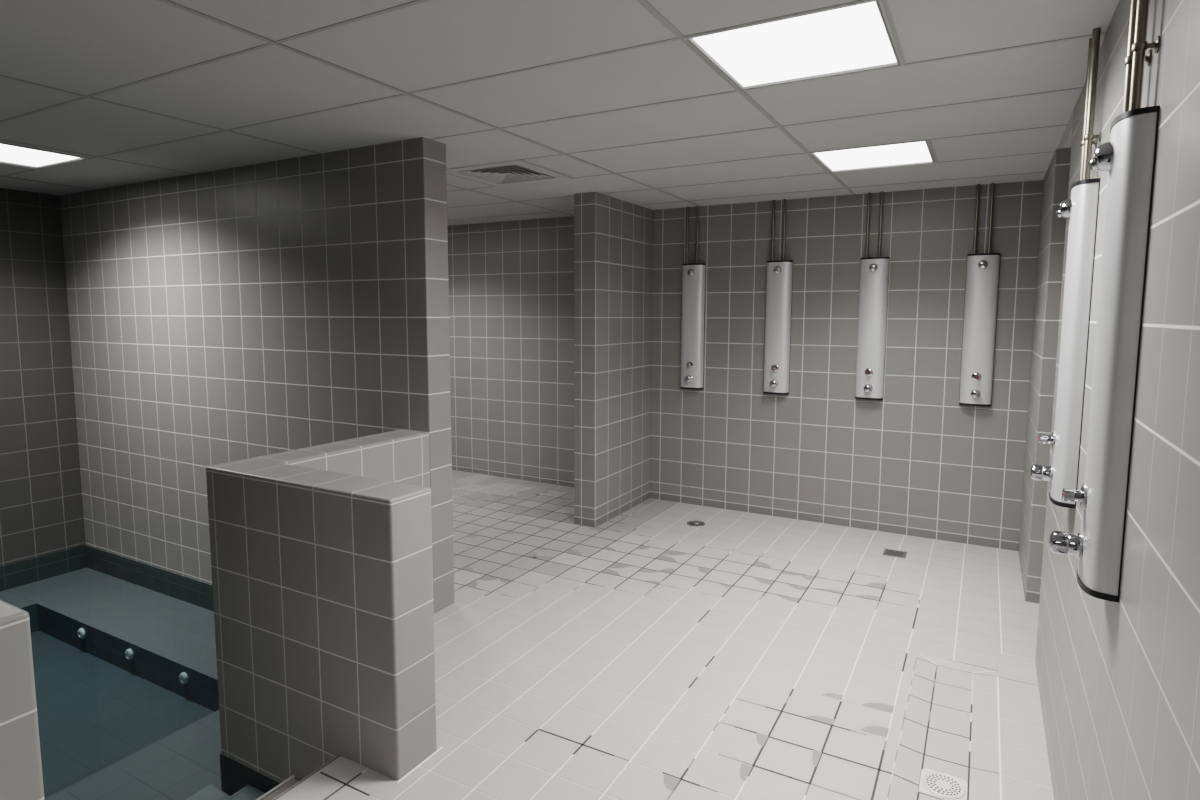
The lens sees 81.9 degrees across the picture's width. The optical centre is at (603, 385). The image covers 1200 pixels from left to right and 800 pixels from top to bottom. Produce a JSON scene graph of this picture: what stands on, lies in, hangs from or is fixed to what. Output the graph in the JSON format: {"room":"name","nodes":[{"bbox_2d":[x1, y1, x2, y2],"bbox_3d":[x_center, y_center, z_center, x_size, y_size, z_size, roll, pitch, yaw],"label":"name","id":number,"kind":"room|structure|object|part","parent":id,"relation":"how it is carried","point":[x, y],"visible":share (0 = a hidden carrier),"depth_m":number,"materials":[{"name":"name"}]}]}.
{"room":"communal shower room","nodes":[
{"label":"communal shower room","id":0,"kind":"room"},
{"bbox_2d":[0,600,44,799],"bbox_3d":[-1.694,1.420,1.699,1.033,1.950,0.200,3,7,29],"label":"wall","id":1,"kind":"structure","parent":0,"point":[21,776],"depth_m":1.43,"materials":[{"name":"tile"}]},
{"bbox_2d":[0,177,85,566],"bbox_3d":[-4.739,0.315,4.509,0.120,3.557,8.012,3,7,29],"label":"wall","id":2,"kind":"structure","parent":0,"point":[41,505],"depth_m":5.20,"materials":[{"name":"tile"}]},
{"bbox_2d":[60,137,455,773],"bbox_3d":[-2.491,0.346,4.633,3.697,3.487,0.173,3,7,29],"label":"wall","id":3,"kind":"structure","parent":0,"point":[221,316],"depth_m":4.30,"materials":[{"name":"tile"}]},
{"bbox_2d":[206,429,436,799],"bbox_3d":[-0.903,1.278,3.124,1.033,1.950,1.084,3,7,29],"label":"wall","id":4,"kind":"structure","parent":0,"point":[322,561],"depth_m":2.57,"materials":[{"name":"tile"}]},
{"bbox_2d":[396,746,442,783],"bbox_3d":[-0.659,1.365,2.495,0.008,0.003,0.230,3,7,29],"label":"trim","id":5,"kind":"structure","parent":4,"relation":"attached to","point":[435,752],"depth_m":2.49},
{"bbox_2d":[0,0,1119,225],"bbox_3d":[-1.483,-1.196,2.463,7.390,0.092,7.862,3,7,29],"label":"ceiling","id":6,"kind":"structure","parent":0,"point":[610,97],"depth_m":2.79,"materials":[{"name":"grey"}]},
{"bbox_2d":[0,139,87,168],"bbox_3d":[-3.381,-1.317,3.889,0.600,0.034,0.600,3,7,29],"label":"recessed light","id":7,"kind":"object","parent":6,"relation":"in","point":[9,154],"visible":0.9,"depth_m":4.01,"materials":[{"name":"grey plastic"}]},
{"bbox_2d":[0,144,77,166],"bbox_3d":[-3.381,-1.317,3.889,0.558,0.014,0.558,3,7,29],"label":"diffuser","id":8,"kind":"object","parent":7,"relation":"attached to","point":[9,154],"depth_m":4.01,"materials":[{"name":"white plastic"}]},
{"bbox_2d":[446,159,571,185],"bbox_3d":[-0.611,-1.368,4.411,0.600,0.049,0.600,3,7,29],"label":"ceiling vent","id":9,"kind":"object","parent":6,"relation":"in","point":[512,172],"visible":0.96,"depth_m":4.41,"materials":[{"name":"grey metal"}]},
{"bbox_2d":[682,0,902,90],"bbox_3d":[0.663,-1.145,2.347,0.600,0.034,0.600,3,7,29],"label":"recessed light","id":10,"kind":"object","parent":6,"relation":"in","point":[858,37],"visible":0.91,"depth_m":2.32,"materials":[{"name":"grey plastic"}]},
{"bbox_2d":[808,139,935,172],"bbox_3d":[1.534,-1.302,3.915,0.600,0.034,0.600,3,7,29],"label":"recessed light","id":11,"kind":"object","parent":6,"relation":"in","point":[909,153],"visible":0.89,"depth_m":3.91,"materials":[{"name":"grey plastic"}]},
{"bbox_2d":[574,192,652,527],"bbox_3d":[0.100,-0.213,5.628,0.185,2.557,0.988,3,7,29],"label":"wall","id":12,"kind":"structure","parent":0,"point":[613,236],"depth_m":5.36,"materials":[{"name":"tile"}]},
{"bbox_2d":[277,470,1053,799],"bbox_3d":[-1.490,1.356,2.727,7.390,0.031,7.872,3,7,29],"label":"floor","id":13,"kind":"structure","parent":0,"point":[799,743],"depth_m":3.20,"materials":[{"name":"tile"}]},
{"bbox_2d":[0,545,340,799],"bbox_3d":[-3.535,1.851,2.329,4.245,0.950,5.112,3,7,29],"label":"plunge pool","id":14,"kind":"object","parent":13,"relation":"in","point":[124,649],"visible":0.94,"depth_m":4.12,"materials":[{"name":"tile"}]},
{"bbox_2d":[31,631,213,797],"bbox_3d":[-3.864,2.140,2.540,3.497,0.330,5.112,3,7,29],"label":"basin","id":15,"kind":"object","parent":14,"relation":"in","point":[94,711],"depth_m":3.91,"materials":[{"name":"liquid"}]},
{"bbox_2d":[687,521,704,525],"bbox_3d":[0.725,1.071,5.394,0.144,0.014,0.144,3,7,29],"label":"floor drain","id":16,"kind":"object","parent":13,"relation":"on","point":[691,523],"visible":1,"depth_m":5.38,"materials":[{"name":"metal"}]},
{"bbox_2d":[882,549,906,557],"bbox_3d":[1.995,1.148,4.730,0.144,0.003,0.144,3,7,29],"label":"floor drain","id":17,"kind":"object","parent":13,"relation":"on","point":[888,552],"visible":1,"depth_m":4.72,"materials":[{"name":"metal"}]},
{"bbox_2d":[918,768,967,799],"bbox_3d":[1.184,1.392,2.407,0.148,0.012,0.148,3,7,29],"label":"floor drain","id":18,"kind":"object","parent":13,"relation":"on","point":[940,785],"visible":1,"depth_m":2.40,"materials":[{"name":"white"}]},
{"bbox_2d":[447,172,1042,550],"bbox_3d":[0.407,-0.295,6.103,7.490,2.627,0.150,3,7,29],"label":"wall","id":19,"kind":"structure","parent":0,"point":[916,461],"depth_m":5.41,"materials":[{"name":"tile"}]},
{"bbox_2d":[680,206,705,389],"bbox_3d":[0.727,-0.718,5.724,0.201,1.507,0.126,3,7,29],"label":"shower panel","id":20,"kind":"object","parent":19,"relation":"attached to","point":[693,275],"visible":1,"depth_m":5.74,"materials":[{"name":"metal"}]},
{"bbox_3d":[0.710,-0.051,5.764,0.060,0.060,0.062,3,7,29],"label":"mixer knob","id":21,"kind":"part","parent":20,"relation":"part of","materials":[{"name":"silver metal"}]},
{"bbox_2d":[763,199,792,394],"bbox_3d":[1.353,-0.681,5.380,0.201,1.507,0.126,3,7,29],"label":"shower panel","id":22,"kind":"object","parent":19,"relation":"attached to","point":[779,273],"visible":1,"depth_m":5.40,"materials":[{"name":"silver plastic"}]},
{"bbox_3d":[1.335,-0.014,5.420,0.060,0.060,0.062,3,7,29],"label":"mixer knob","id":23,"kind":"part","parent":22,"relation":"part of","materials":[{"name":"silver metal"}]},
{"bbox_2d":[855,191,889,399],"bbox_3d":[1.963,-0.644,5.045,0.201,1.507,0.126,3,7,29],"label":"shower panel","id":24,"kind":"object","parent":19,"relation":"attached to","point":[874,271],"visible":1,"depth_m":5.07,"materials":[{"name":"silver plastic"}]},
{"bbox_3d":[1.945,0.022,5.084,0.060,0.060,0.062,3,7,29],"label":"mixer knob","id":25,"kind":"part","parent":24,"relation":"part of","materials":[{"name":"silver metal"}]},
{"bbox_2d":[959,183,1000,405],"bbox_3d":[2.574,-0.608,4.709,0.201,1.507,0.126,3,7,29],"label":"shower panel","id":26,"kind":"object","parent":19,"relation":"attached to","point":[983,269],"visible":1,"depth_m":4.73,"materials":[{"name":"silver plastic"}]},
{"bbox_3d":[2.556,0.059,4.748,0.060,0.060,0.062,3,7,29],"label":"mixer knob","id":27,"kind":"part","parent":26,"relation":"part of","materials":[{"name":"silver metal"}]},
{"bbox_2d":[1019,148,1070,603],"bbox_3d":[3.030,-0.040,4.029,0.878,2.557,0.966,3,7,29],"label":"wall pillar","id":28,"kind":"structure","parent":0,"point":[1056,179],"depth_m":3.87,"materials":[{"name":"tile"}]},
{"bbox_2d":[1035,0,1199,799],"bbox_3d":[0.943,0.331,0.264,0.868,2.687,6.115,3,7,29],"label":"wall","id":29,"kind":"structure","parent":0,"point":[1119,683],"depth_m":1.32,"materials":[{"name":"tile"}]},
{"bbox_2d":[1030,28,1101,508],"bbox_3d":[1.520,-0.364,2.271,0.126,1.507,0.201,3,7,29],"label":"shower panel","id":30,"kind":"object","parent":29,"relation":"attached to","point":[1081,210],"visible":0.99,"depth_m":2.20,"materials":[{"name":"silver plastic"}]},
{"bbox_3d":[1.490,0.298,2.354,0.062,0.060,0.060,3,7,29],"label":"mixer knob","id":31,"kind":"part","parent":30,"relation":"part of","materials":[{"name":"silver metal"}]},
{"bbox_2d":[1049,0,1159,602],"bbox_3d":[1.114,-0.291,1.540,0.126,1.507,0.201,3,7,29],"label":"shower panel","id":32,"kind":"object","parent":29,"relation":"attached to","point":[1129,157],"visible":1,"depth_m":1.48,"materials":[{"name":"silver plastic"}]},
{"bbox_3d":[1.083,0.371,1.623,0.062,0.060,0.060,3,7,29],"label":"mixer knob","id":33,"kind":"part","parent":32,"relation":"part of","materials":[{"name":"silver metal"}]}
]}

